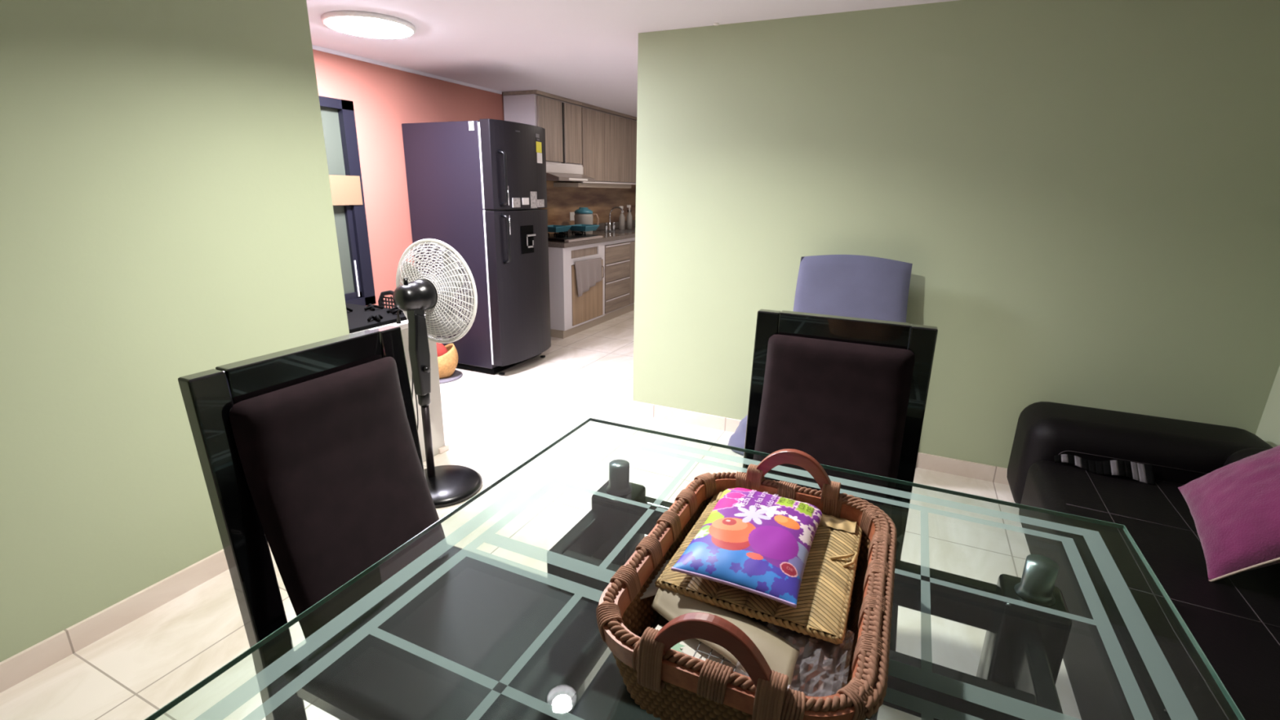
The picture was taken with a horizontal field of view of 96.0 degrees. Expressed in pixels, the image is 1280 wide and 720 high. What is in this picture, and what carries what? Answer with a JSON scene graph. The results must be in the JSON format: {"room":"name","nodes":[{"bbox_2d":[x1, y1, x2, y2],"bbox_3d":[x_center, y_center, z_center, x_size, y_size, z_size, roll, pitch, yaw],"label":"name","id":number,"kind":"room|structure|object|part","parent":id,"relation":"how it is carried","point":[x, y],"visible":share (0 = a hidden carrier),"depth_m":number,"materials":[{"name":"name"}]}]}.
{"room":"dining room","nodes":[
{"label":"dining room","id":0,"kind":"room"},
{"bbox_2d":[0,0,349,662],"bbox_3d":[-2.134,0.088,0.549,0.130,2.110,4.109,8,18,24],"label":"wall","id":1,"kind":"structure","parent":0,"point":[166,212],"depth_m":1.71,"materials":[{"name":"green paint"}]},
{"bbox_2d":[0,542,269,693],"bbox_3d":[-2.087,1.071,0.809,0.012,0.079,4.109,8,18,24],"label":"baseboard","id":2,"kind":"structure","parent":1,"relation":"attached to","point":[20,667],"depth_m":1.75,"materials":[{"name":"tile"}]},
{"bbox_2d":[312,49,504,308],"bbox_3d":[-1.495,-1.146,4.759,0.130,2.110,6.800,8,18,24],"label":"wall","id":3,"kind":"structure","parent":0,"point":[384,99],"depth_m":4.00,"materials":[{"name":"paint"}]},
{"bbox_2d":[318,95,376,306],"bbox_3d":[-1.999,-0.913,3.472,0.050,1.287,0.775,8,18,24],"label":"window","id":4,"kind":"structure","parent":3,"relation":"in","point":[338,118],"depth_m":3.72,"materials":[{"name":"black"}]},
{"bbox_3d":[-2.018,-0.916,3.480,0.007,1.187,0.615,8,18,24],"label":"pane","id":5,"kind":"part","parent":4,"relation":"part of","materials":[{"name":"grey"}]},
{"bbox_2d":[328,174,362,205],"bbox_3d":[-1.906,-1.050,3.565,0.005,0.180,0.425,8,18,24],"label":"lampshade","id":6,"kind":"object","parent":4,"relation":"attached to","point":[345,189],"visible":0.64,"depth_m":3.65,"materials":[{"name":"brown"}]},
{"bbox_3d":[-2.012,-0.638,3.557,0.027,0.600,0.599,8,18,24],"label":"sash","id":7,"kind":"part","parent":4,"relation":"part of","materials":[{"name":"black metal"}]},
{"bbox_2d":[311,44,502,93],"bbox_3d":[-2.015,-1.780,3.188,0.016,0.020,3.940,8,18,24],"label":"trim","id":8,"kind":"structure","parent":3,"relation":"attached to","point":[314,47],"depth_m":3.92,"materials":[{"name":"white paint"}]},
{"bbox_2d":[502,89,582,166],"bbox_3d":[-0.862,-2.079,5.248,0.347,0.574,0.745,8,18,24],"label":"upper cabinet","id":9,"kind":"object","parent":3,"relation":"attached to","point":[560,117],"visible":0.83,"depth_m":5.07,"materials":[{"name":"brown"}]},
{"bbox_3d":[-0.787,-2.012,5.051,0.020,0.510,0.370,8,18,24],"label":"door","id":10,"kind":"part","parent":9,"relation":"part of","materials":[{"name":"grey wood"}]},
{"bbox_3d":[-0.721,-1.791,5.271,0.022,0.014,0.730,8,18,24],"label":"rail","id":11,"kind":"part","parent":9,"relation":"part of","materials":[{"name":"white metal"}]},
{"bbox_2d":[546,164,595,182],"bbox_3d":[-0.788,-1.738,5.359,0.484,0.139,0.660,8,18,24],"label":"hood","id":12,"kind":"object","parent":9,"relation":"attached to","point":[553,172],"visible":0.59,"depth_m":5.25,"materials":[{"name":"white metal"}]},
{"bbox_3d":[-0.627,-2.106,5.380,0.020,0.510,0.295,8,18,24],"label":"door","id":13,"kind":"part","parent":9,"relation":"part of","materials":[{"name":"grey wood"}]},
{"bbox_2d":[569,212,574,221],"bbox_3d":[-0.724,-1.537,6.166,0.008,0.090,0.100,8,18,24],"label":"wall socket","id":14,"kind":"object","parent":3,"relation":"attached to","point":[571,214],"visible":0.74,"depth_m":6.16,"materials":[{"name":"white plastic"}]},
{"bbox_2d":[537,180,635,234],"bbox_3d":[-0.625,-1.704,6.358,0.012,0.535,3.000,8,18,24],"label":"backsplash","id":15,"kind":"structure","parent":3,"relation":"attached to","point":[561,201],"depth_m":6.39,"materials":[{"name":"brown wood"}]},
{"bbox_2d":[572,102,636,184],"bbox_3d":[-0.263,-2.363,6.506,0.347,0.722,2.085,8,18,24],"label":"upper cabinet","id":16,"kind":"object","parent":3,"relation":"attached to","point":[609,137],"visible":0.48,"depth_m":6.00,"materials":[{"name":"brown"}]},
{"bbox_2d":[553,182,631,188],"bbox_3d":[-0.483,-1.889,6.239,0.289,0.041,1.194,8,18,24],"label":"shelf","id":17,"kind":"object","parent":16,"relation":"attached to","point":[555,184],"visible":1,"depth_m":5.89,"materials":[{"name":"beige"}]},
{"bbox_3d":[-0.464,-2.132,5.741,0.020,0.660,0.435,8,18,24],"label":"door","id":18,"kind":"part","parent":16,"relation":"part of","materials":[{"name":"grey wood"}]},
{"bbox_3d":[-0.129,-2.000,6.540,0.022,0.012,2.075,8,18,24],"label":"rail","id":19,"kind":"part","parent":16,"relation":"part of","materials":[{"name":"silver metal"}]},
{"bbox_3d":[-0.298,-2.230,6.083,0.020,0.660,0.340,8,18,24],"label":"door","id":20,"kind":"part","parent":16,"relation":"part of","materials":[{"name":"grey wood"}]},
{"bbox_3d":[-0.134,-2.327,6.420,0.020,0.660,0.425,8,18,24],"label":"door","id":21,"kind":"part","parent":16,"relation":"part of","materials":[{"name":"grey wood"}]},
{"bbox_2d":[0,310,1081,719],"bbox_3d":[0.063,0.612,2.843,5.200,0.120,10.100,8,18,24],"label":"floor","id":22,"kind":"structure","parent":0,"point":[493,424],"depth_m":2.40,"materials":[{"name":"tile"}]},
{"bbox_2d":[177,325,611,719],"bbox_3d":[-0.415,0.498,1.207,0.656,1.009,0.462,8,18,24],"label":"dining chair","id":23,"kind":"object","parent":22,"relation":"on","point":[312,452],"visible":0.91,"depth_m":1.15,"materials":[{"name":"black leather"}]},
{"bbox_3d":[-0.758,0.511,1.147,0.085,1.007,0.062,8,18,24],"label":"post","id":24,"kind":"part","parent":23,"relation":"part of","materials":[{"name":"black wood"}]},
{"bbox_3d":[-0.686,0.007,1.197,0.039,0.070,0.337,8,18,24],"label":"rail","id":25,"kind":"part","parent":23,"relation":"part of","materials":[{"name":"black wood"}]},
{"bbox_3d":[-0.589,0.411,1.495,0.085,1.007,0.062,8,18,24],"label":"post","id":26,"kind":"part","parent":23,"relation":"part of","materials":[{"name":"black wood"}]},
{"bbox_3d":[-0.364,0.585,1.207,0.540,0.055,0.450,8,18,24],"label":"seat","id":27,"kind":"part","parent":23,"relation":"part of","materials":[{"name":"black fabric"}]},
{"bbox_3d":[-0.367,0.635,1.223,0.525,0.049,0.410,8,18,24],"label":"seat frame","id":28,"kind":"part","parent":23,"relation":"part of","materials":[{"name":"black wood"}]},
{"bbox_2d":[349,314,448,462],"bbox_3d":[-1.676,0.103,2.975,1.265,0.720,0.495,8,18,24],"label":"countertop","id":29,"kind":"structure","parent":22,"relation":"on","point":[439,446],"depth_m":2.88,"materials":[{"name":"tile"}]},
{"bbox_2d":[345,302,407,333],"bbox_3d":[-1.530,-0.241,2.791,0.825,0.049,0.440,8,18,24],"label":"gas hob","id":30,"kind":"object","parent":29,"relation":"on","point":[360,317],"visible":0.23,"depth_m":2.71,"materials":[{"name":"black metal"}]},
{"bbox_2d":[377,290,396,309],"bbox_3d":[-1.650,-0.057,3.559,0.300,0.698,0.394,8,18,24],"label":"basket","id":31,"kind":"object","parent":29,"relation":"on","point":[380,302],"visible":0.2,"depth_m":3.65,"materials":[{"name":"black plastic"}]},
{"bbox_2d":[349,314,425,333],"bbox_3d":[-1.674,-0.229,2.875,1.259,0.025,0.488,8,18,24],"label":"countertop","id":32,"kind":"structure","parent":29,"relation":"on","point":[404,324],"depth_m":2.64,"materials":[{"name":"white"}]},
{"bbox_2d":[392,238,482,507],"bbox_3d":[-0.948,0.049,2.512,0.464,1.112,0.364,8,18,24],"label":"pedestal fan","id":33,"kind":"object","parent":22,"relation":"on","point":[448,485],"visible":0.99,"depth_m":2.49,"materials":[{"name":"black plastic"}]},
{"bbox_3d":[-0.968,-0.323,2.380,0.018,0.030,0.018,8,18,24],"label":"swing knob","id":34,"kind":"part","parent":33,"relation":"part of","materials":[{"name":"black plastic"}]},
{"bbox_3d":[-0.923,0.041,2.491,0.019,0.027,0.028,8,18,24],"label":"knob","id":35,"kind":"part","parent":33,"relation":"part of","materials":[{"name":"black plastic"}]},
{"bbox_2d":[395,238,477,343],"bbox_3d":[-0.897,-0.297,2.524,0.460,0.460,0.111,8,18,24],"label":"grille","id":36,"kind":"object","parent":33,"relation":"attached to","point":[442,321],"depth_m":2.48,"materials":[{"name":"white plastic"}]},
{"bbox_2d":[439,369,462,383],"bbox_3d":[-1.473,0.116,4.192,0.350,0.014,0.348,8,18,24],"label":"floor mat","id":37,"kind":"object","parent":22,"relation":"on","point":[456,375],"visible":0.35,"depth_m":4.14,"materials":[{"name":"grey"}]},
{"bbox_2d":[435,342,458,378],"bbox_3d":[-1.470,-0.022,4.128,0.307,0.285,0.268,8,18,24],"label":"bowl","id":38,"kind":"object","parent":37,"relation":"on","point":[447,355],"visible":0.47,"depth_m":4.09,"materials":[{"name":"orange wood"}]},
{"bbox_2d":[401,118,551,375],"bbox_3d":[-1.163,-0.837,4.365,0.846,1.752,0.638,8,18,24],"label":"refrigerator","id":39,"kind":"object","parent":22,"relation":"on","point":[464,177],"visible":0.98,"depth_m":4.05,"materials":[{"name":"black"}]},
{"bbox_3d":[-0.911,-1.210,3.838,0.059,0.367,0.026,8,18,24],"label":"handle","id":40,"kind":"part","parent":39,"relation":"part of","materials":[{"name":"black plastic"}]},
{"bbox_3d":[-0.918,-0.829,3.951,0.059,0.342,0.026,8,18,24],"label":"handle","id":41,"kind":"part","parent":39,"relation":"part of","materials":[{"name":"black plastic"}]},
{"bbox_3d":[-0.852,-1.360,4.064,0.131,0.566,0.638,8,18,24],"label":"freezer door","id":42,"kind":"part","parent":39,"relation":"part of","materials":[{"name":"grey metal"}]},
{"bbox_2d":[511,197,520,207],"bbox_3d":[-0.857,-1.090,3.992,0.007,0.064,0.085,8,18,24],"label":"magnet","id":43,"kind":"object","parent":39,"relation":"attached to","point":[516,201],"visible":1,"depth_m":3.98},
{"bbox_3d":[-0.867,-0.556,4.302,0.131,1.091,0.638,8,18,24],"label":"door","id":44,"kind":"part","parent":39,"relation":"part of","materials":[{"name":"grey metal"}]},
{"bbox_2d":[521,197,528,204],"bbox_3d":[-0.809,-1.122,4.074,0.007,0.047,0.075,8,18,24],"label":"magnet","id":45,"kind":"object","parent":39,"relation":"attached to","point":[525,200],"visible":1,"depth_m":4.07,"materials":[{"name":"white plastic"}]},
{"bbox_3d":[-0.791,-0.863,4.176,0.010,0.093,0.112,8,18,24],"label":"dispenser lever","id":46,"kind":"part","parent":39,"relation":"part of","materials":[{"name":"silver metal"}]},
{"bbox_2d":[530,191,537,208],"bbox_3d":[-0.767,-1.156,4.159,0.007,0.115,0.075,8,18,24],"label":"magnet","id":47,"kind":"object","parent":39,"relation":"attached to","point":[533,194],"visible":1,"depth_m":4.16},
{"bbox_2d":[537,199,544,207],"bbox_3d":[-0.735,-1.157,4.255,0.007,0.055,0.090,8,18,24],"label":"magnet","id":48,"kind":"object","parent":39,"relation":"attached to","point":[540,202],"visible":1,"depth_m":4.25},
{"bbox_2d":[548,237,635,338],"bbox_3d":[-0.328,-0.974,6.509,0.602,0.829,2.830,8,18,24],"label":"lower cabinet","id":49,"kind":"object","parent":22,"relation":"on","point":[612,297],"depth_m":5.61,"materials":[{"name":"grey"}]},
{"bbox_3d":[-0.527,-1.012,5.415,0.007,0.071,0.501,8,18,24],"label":"grille panel","id":50,"kind":"part","parent":49,"relation":"part of","materials":[{"name":"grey wood"}]},
{"bbox_3d":[-0.507,-0.660,5.558,0.023,0.560,0.585,8,18,24],"label":"door","id":51,"kind":"part","parent":49,"relation":"part of","materials":[{"name":"brown laminate"}]},
{"bbox_2d":[574,257,601,297],"bbox_3d":[-0.484,-0.794,5.484,0.030,0.330,0.503,8,18,24],"label":"kitchen towel","id":52,"kind":"object","parent":49,"relation":"hanging from","point":[588,272],"visible":1,"depth_m":5.45,"materials":[{"name":"grey fabric"}]},
{"bbox_2d":[547,219,635,248],"bbox_3d":[-0.326,-1.429,6.369,0.594,0.120,2.845,8,18,24],"label":"countertop","id":53,"kind":"structure","parent":49,"relation":"on","point":[618,234],"depth_m":6.03,"materials":[{"name":"grey stone"}]},
{"bbox_2d":[547,231,602,242],"bbox_3d":[-0.721,-1.179,5.458,0.498,0.060,0.630,8,18,24],"label":"gas hob","id":54,"kind":"object","parent":53,"relation":"in","point":[562,237],"visible":0.77,"depth_m":5.33,"materials":[{"name":"black metal"}]},
{"bbox_2d":[547,224,571,232],"bbox_3d":[-0.817,-1.256,5.512,0.210,0.052,0.273,8,18,24],"label":"food container","id":55,"kind":"object","parent":54,"relation":"on","point":[553,228],"visible":0.69,"depth_m":5.45,"materials":[{"name":"teal plastic"}]},
{"bbox_2d":[569,224,599,231],"bbox_3d":[-0.559,-1.308,5.704,0.210,0.052,0.273,8,18,24],"label":"food container","id":56,"kind":"object","parent":54,"relation":"on","point":[584,228],"visible":1,"depth_m":5.63,"materials":[{"name":"teal plastic"}]},
{"bbox_2d":[573,207,599,234],"bbox_3d":[-0.569,-1.441,5.977,0.223,0.272,0.208,8,18,24],"label":"pitcher","id":57,"kind":"object","parent":53,"relation":"on","point":[583,215],"visible":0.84,"depth_m":5.90,"materials":[{"name":"grey plastic"}]},
{"bbox_3d":[-0.582,-1.543,5.947,0.192,0.060,0.192,8,18,24],"label":"lid","id":58,"kind":"part","parent":57,"relation":"part of","materials":[{"name":"teal plastic"}]},
{"bbox_3d":[-0.466,-1.439,6.013,0.078,0.173,0.029,-3,17,-13],"label":"handle","id":59,"kind":"part","parent":57,"relation":"part of","materials":[{"name":"beige"}]},
{"bbox_2d":[604,206,624,231],"bbox_3d":[-0.266,-1.565,6.407,0.198,0.274,0.220,8,18,24],"label":"tap","id":60,"kind":"object","parent":53,"relation":"on","point":[613,225],"visible":1,"depth_m":6.42,"materials":[{"name":"silver metal"}]},
{"bbox_3d":[-0.377,-1.470,6.385,0.040,0.100,0.040,8,18,24],"label":"tap handle","id":61,"kind":"part","parent":60,"relation":"part of","materials":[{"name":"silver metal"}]},
{"bbox_3d":[-0.301,-1.515,6.542,0.040,0.100,0.040,8,18,24],"label":"tap handle","id":62,"kind":"part","parent":60,"relation":"part of","materials":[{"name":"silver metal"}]},
{"bbox_2d":[618,205,624,230],"bbox_3d":[-0.215,-1.660,6.737,0.070,0.270,0.085,8,18,24],"label":"soap bottle","id":63,"kind":"object","parent":53,"relation":"on","point":[621,218],"visible":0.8,"depth_m":6.73,"materials":[{"name":"grey plastic"}]},
{"bbox_2d":[626,204,631,229],"bbox_3d":[-0.130,-1.702,6.866,0.066,0.280,0.083,8,18,24],"label":"soap bottle","id":64,"kind":"object","parent":53,"relation":"on","point":[628,215],"visible":1,"depth_m":6.85,"materials":[{"name":"grey plastic"}]},
{"bbox_3d":[-0.248,-0.611,6.158,0.025,0.135,0.555,8,18,24],"label":"drawer","id":65,"kind":"part","parent":49,"relation":"part of","materials":[{"name":"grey wood"}]},
{"bbox_3d":[-0.245,-0.765,6.113,0.025,0.175,0.555,8,18,24],"label":"drawer","id":66,"kind":"part","parent":49,"relation":"part of","materials":[{"name":"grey wood"}]},
{"bbox_3d":[-0.242,-0.940,6.061,0.025,0.180,0.555,8,18,24],"label":"drawer","id":67,"kind":"part","parent":49,"relation":"part of","materials":[{"name":"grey wood"}]},
{"bbox_3d":[-0.232,-0.666,6.135,0.006,0.012,0.545,8,18,24],"label":"handle","id":68,"kind":"part","parent":49,"relation":"part of","materials":[{"name":"grey"}]},
{"bbox_3d":[-0.239,-1.117,6.009,0.025,0.180,0.555,8,18,24],"label":"drawer","id":69,"kind":"part","parent":49,"relation":"part of","materials":[{"name":"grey wood"}]},
{"bbox_3d":[-0.229,-0.839,6.084,0.006,0.012,0.545,8,18,24],"label":"handle","id":70,"kind":"part","parent":49,"relation":"part of","materials":[{"name":"grey"}]},
{"bbox_3d":[-0.226,-1.016,6.031,0.006,0.012,0.545,8,18,24],"label":"handle","id":71,"kind":"part","parent":49,"relation":"part of","materials":[{"name":"grey"}]},
{"bbox_3d":[-0.223,-1.194,5.979,0.006,0.012,0.545,8,18,24],"label":"handle","id":72,"kind":"part","parent":49,"relation":"part of","materials":[{"name":"grey"}]},
{"bbox_3d":[-0.018,-1.010,6.549,0.021,0.685,0.500,8,18,24],"label":"door","id":73,"kind":"part","parent":49,"relation":"part of","materials":[{"name":"brown wood"}]},
{"bbox_2d":[569,652,661,719],"bbox_3d":[0.138,0.931,0.763,0.770,0.450,0.740,8,18,24],"label":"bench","id":74,"kind":"object","parent":22,"relation":"on","point":[606,697],"visible":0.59,"depth_m":1.03,"materials":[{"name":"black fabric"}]},
{"bbox_2d":[144,417,1244,719],"bbox_3d":[0.037,0.790,0.703,1.140,0.750,1.613,8,18,24],"label":"dining table","id":75,"kind":"object","parent":22,"relation":"on","point":[1026,620],"visible":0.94,"depth_m":0.94,"materials":[{"name":"clear glass"}]},
{"bbox_3d":[-0.054,0.619,1.409,0.096,0.675,0.100,8,18,24],"label":"leg","id":76,"kind":"part","parent":75,"relation":"part of","materials":[{"name":"black"}]},
{"bbox_2d":[595,448,897,719],"bbox_3d":[0.163,0.286,0.775,0.324,0.178,0.457,8,18,24],"label":"woven basket","id":77,"kind":"object","parent":75,"relation":"on","point":[668,683],"visible":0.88,"depth_m":0.64,"materials":[{"name":"brown wicker"}]},
{"bbox_2d":[640,559,671,599],"bbox_3d":[0.032,0.297,0.793,0.036,0.013,0.110,8,18,24],"label":"card","id":78,"kind":"object","parent":77,"relation":"in","point":[652,589],"visible":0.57,"depth_m":0.77,"materials":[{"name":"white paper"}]},
{"bbox_3d":[0.071,0.288,0.575,0.142,0.072,0.014,8,18,24],"label":"handle","id":79,"kind":"part","parent":77,"relation":"part of","materials":[{"name":"brown wood"}]},
{"bbox_2d":[651,586,799,688],"bbox_3d":[0.100,0.323,0.706,0.080,0.024,0.228,-14,22,-41],"label":"envelope","id":80,"kind":"object","parent":77,"relation":"in","point":[781,655],"visible":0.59,"depth_m":0.69,"materials":[{"name":"beige paper"}]},
{"bbox_2d":[653,614,839,697],"bbox_3d":[0.160,0.348,0.797,0.225,0.031,0.370,8,18,24],"label":"pouch","id":81,"kind":"object","parent":77,"relation":"in","point":[814,672],"visible":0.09,"depth_m":0.70,"materials":[{"name":"grey"}]},
{"bbox_2d":[655,624,748,676],"bbox_3d":[0.065,0.347,0.668,0.125,0.011,0.070,8,18,24],"label":"printed paper","id":82,"kind":"object","parent":81,"relation":"on","point":[693,647],"visible":0.23,"depth_m":0.68,"materials":[{"name":"white paper"}]},
{"bbox_2d":[654,490,862,644],"bbox_3d":[0.184,0.275,0.828,0.239,0.021,0.274,8,18,24],"label":"mat","id":83,"kind":"object","parent":77,"relation":"in","point":[821,611],"visible":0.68,"depth_m":0.75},
{"bbox_2d":[671,488,822,608],"bbox_3d":[0.165,0.248,0.823,0.160,0.032,0.248,8,18,24],"label":"cushion","id":84,"kind":"object","parent":83,"relation":"on","point":[758,543],"visible":1,"depth_m":0.78,"materials":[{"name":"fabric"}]},
{"bbox_3d":[0.252,0.182,0.946,0.142,0.072,0.014,8,18,24],"label":"handle","id":85,"kind":"part","parent":77,"relation":"part of","materials":[{"name":"brown wood"}]},
{"bbox_3d":[0.262,0.443,1.108,0.856,0.085,0.290,8,18,24],"label":"frame","id":86,"kind":"part","parent":75,"relation":"part of","materials":[{"name":"black"}]},
{"bbox_3d":[0.043,0.436,0.598,1.138,0.010,1.611,8,18,24],"label":"glass","id":87,"kind":"part","parent":75,"relation":"part of","materials":[{"name":"clear glass"}]},
{"bbox_3d":[0.673,0.727,1.087,0.096,0.675,0.100,8,18,24],"label":"leg","id":88,"kind":"part","parent":75,"relation":"part of","materials":[{"name":"black"}]},
{"bbox_2d":[727,254,912,455],"bbox_3d":[0.870,0.009,2.864,0.818,1.051,0.260,8,18,24],"label":"chair","id":89,"kind":"object","parent":22,"relation":"on","point":[852,286],"visible":0.24,"depth_m":2.73,"materials":[{"name":"blue fabric"}]},
{"bbox_3d":[0.985,0.023,2.821,0.570,1.051,0.177,8,18,24],"label":"cushioned panel","id":90,"kind":"part","parent":89,"relation":"part of","materials":[{"name":"blue fabric"}]},
{"bbox_2d":[742,309,937,719],"bbox_3d":[0.411,0.446,1.433,0.462,1.009,0.656,8,18,24],"label":"dining chair","id":91,"kind":"object","parent":22,"relation":"on","point":[846,393],"visible":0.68,"depth_m":1.54,"materials":[{"name":"black leather"}]},
{"bbox_3d":[0.350,0.349,1.762,0.062,1.007,0.085,8,18,24],"label":"post","id":92,"kind":"part","parent":91,"relation":"part of","materials":[{"name":"black wood"}]},
{"bbox_3d":[0.549,-0.081,1.569,0.337,0.070,0.039,8,18,24],"label":"rail","id":93,"kind":"part","parent":91,"relation":"part of","materials":[{"name":"black wood"}]},
{"bbox_3d":[0.385,0.589,1.424,0.410,0.049,0.525,8,18,24],"label":"seat frame","id":94,"kind":"part","parent":91,"relation":"part of","materials":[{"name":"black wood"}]},
{"bbox_3d":[0.385,0.539,1.406,0.450,0.055,0.540,8,18,24],"label":"seat","id":95,"kind":"part","parent":91,"relation":"part of","materials":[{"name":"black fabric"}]},
{"bbox_3d":[0.712,0.403,1.601,0.062,1.007,0.085,8,18,24],"label":"post","id":96,"kind":"part","parent":91,"relation":"part of","materials":[{"name":"black wood"}]},
{"bbox_2d":[1006,401,1279,719],"bbox_3d":[1.511,0.747,1.309,0.820,0.500,2.785,8,18,24],"label":"sofa","id":97,"kind":"object","parent":22,"relation":"on","point":[1234,620],"visible":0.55,"depth_m":1.68,"materials":[{"name":"black leather"}]},
{"bbox_2d":[1053,453,1155,484],"bbox_3d":[1.756,0.403,2.183,0.300,0.054,0.083,8,18,24],"label":"striped scarf","id":98,"kind":"object","parent":97,"relation":"on","point":[1143,473],"visible":1,"depth_m":2.17,"materials":[{"name":"black fabric"}]},
{"bbox_3d":[2.018,0.469,2.361,0.820,0.455,0.385,8,18,24],"label":"arm","id":99,"kind":"part","parent":97,"relation":"part of","materials":[{"name":"black leather"}]},
{"bbox_2d":[1177,444,1279,582],"bbox_3d":[1.732,0.383,1.555,0.281,0.455,0.468,8,18,24],"label":"cushion","id":100,"kind":"object","parent":97,"relation":"on","point":[1234,508],"visible":1,"depth_m":1.57,"materials":[{"name":"pink fabric"}]},
{"bbox_3d":[1.764,0.782,1.188,0.255,0.490,2.070,8,18,24],"label":"backrest","id":101,"kind":"part","parent":97,"relation":"part of","materials":[{"name":"black leather"}]},
{"bbox_2d":[306,0,958,117],"bbox_3d":[0.102,-1.526,2.210,5.200,0.120,10.100,8,18,24],"label":"ceiling","id":102,"kind":"structure","parent":0,"point":[586,51],"depth_m":3.04,"materials":[{"name":"white paint"}]},
{"bbox_2d":[320,10,415,38],"bbox_3d":[-1.359,-1.678,2.898,0.430,0.027,0.430,8,18,24],"label":"recessed light","id":103,"kind":"object","parent":102,"relation":"in","point":[363,24],"visible":1,"depth_m":2.83,"materials":[{"name":"white plastic"}]},
{"bbox_2d":[632,0,1279,468],"bbox_3d":[1.330,-0.503,2.757,2.936,2.110,0.130,8,18,24],"label":"wall","id":104,"kind":"structure","parent":0,"point":[1082,197],"depth_m":2.53,"materials":[{"name":"green paint"}]},
{"bbox_2d":[631,400,1008,484],"bbox_3d":[1.224,0.480,3.009,2.806,0.079,0.012,8,18,24],"label":"baseboard","id":105,"kind":"structure","parent":104,"relation":"attached to","point":[926,461],"depth_m":2.92,"materials":[{"name":"tile"}]},
{"bbox_2d":[1255,364,1279,447],"bbox_3d":[1.406,0.393,-0.268,0.130,2.110,5.525,8,18,24],"label":"wall","id":106,"kind":"structure","parent":0,"point":[1268,428],"depth_m":2.26,"materials":[{"name":"green paint"}]}
]}

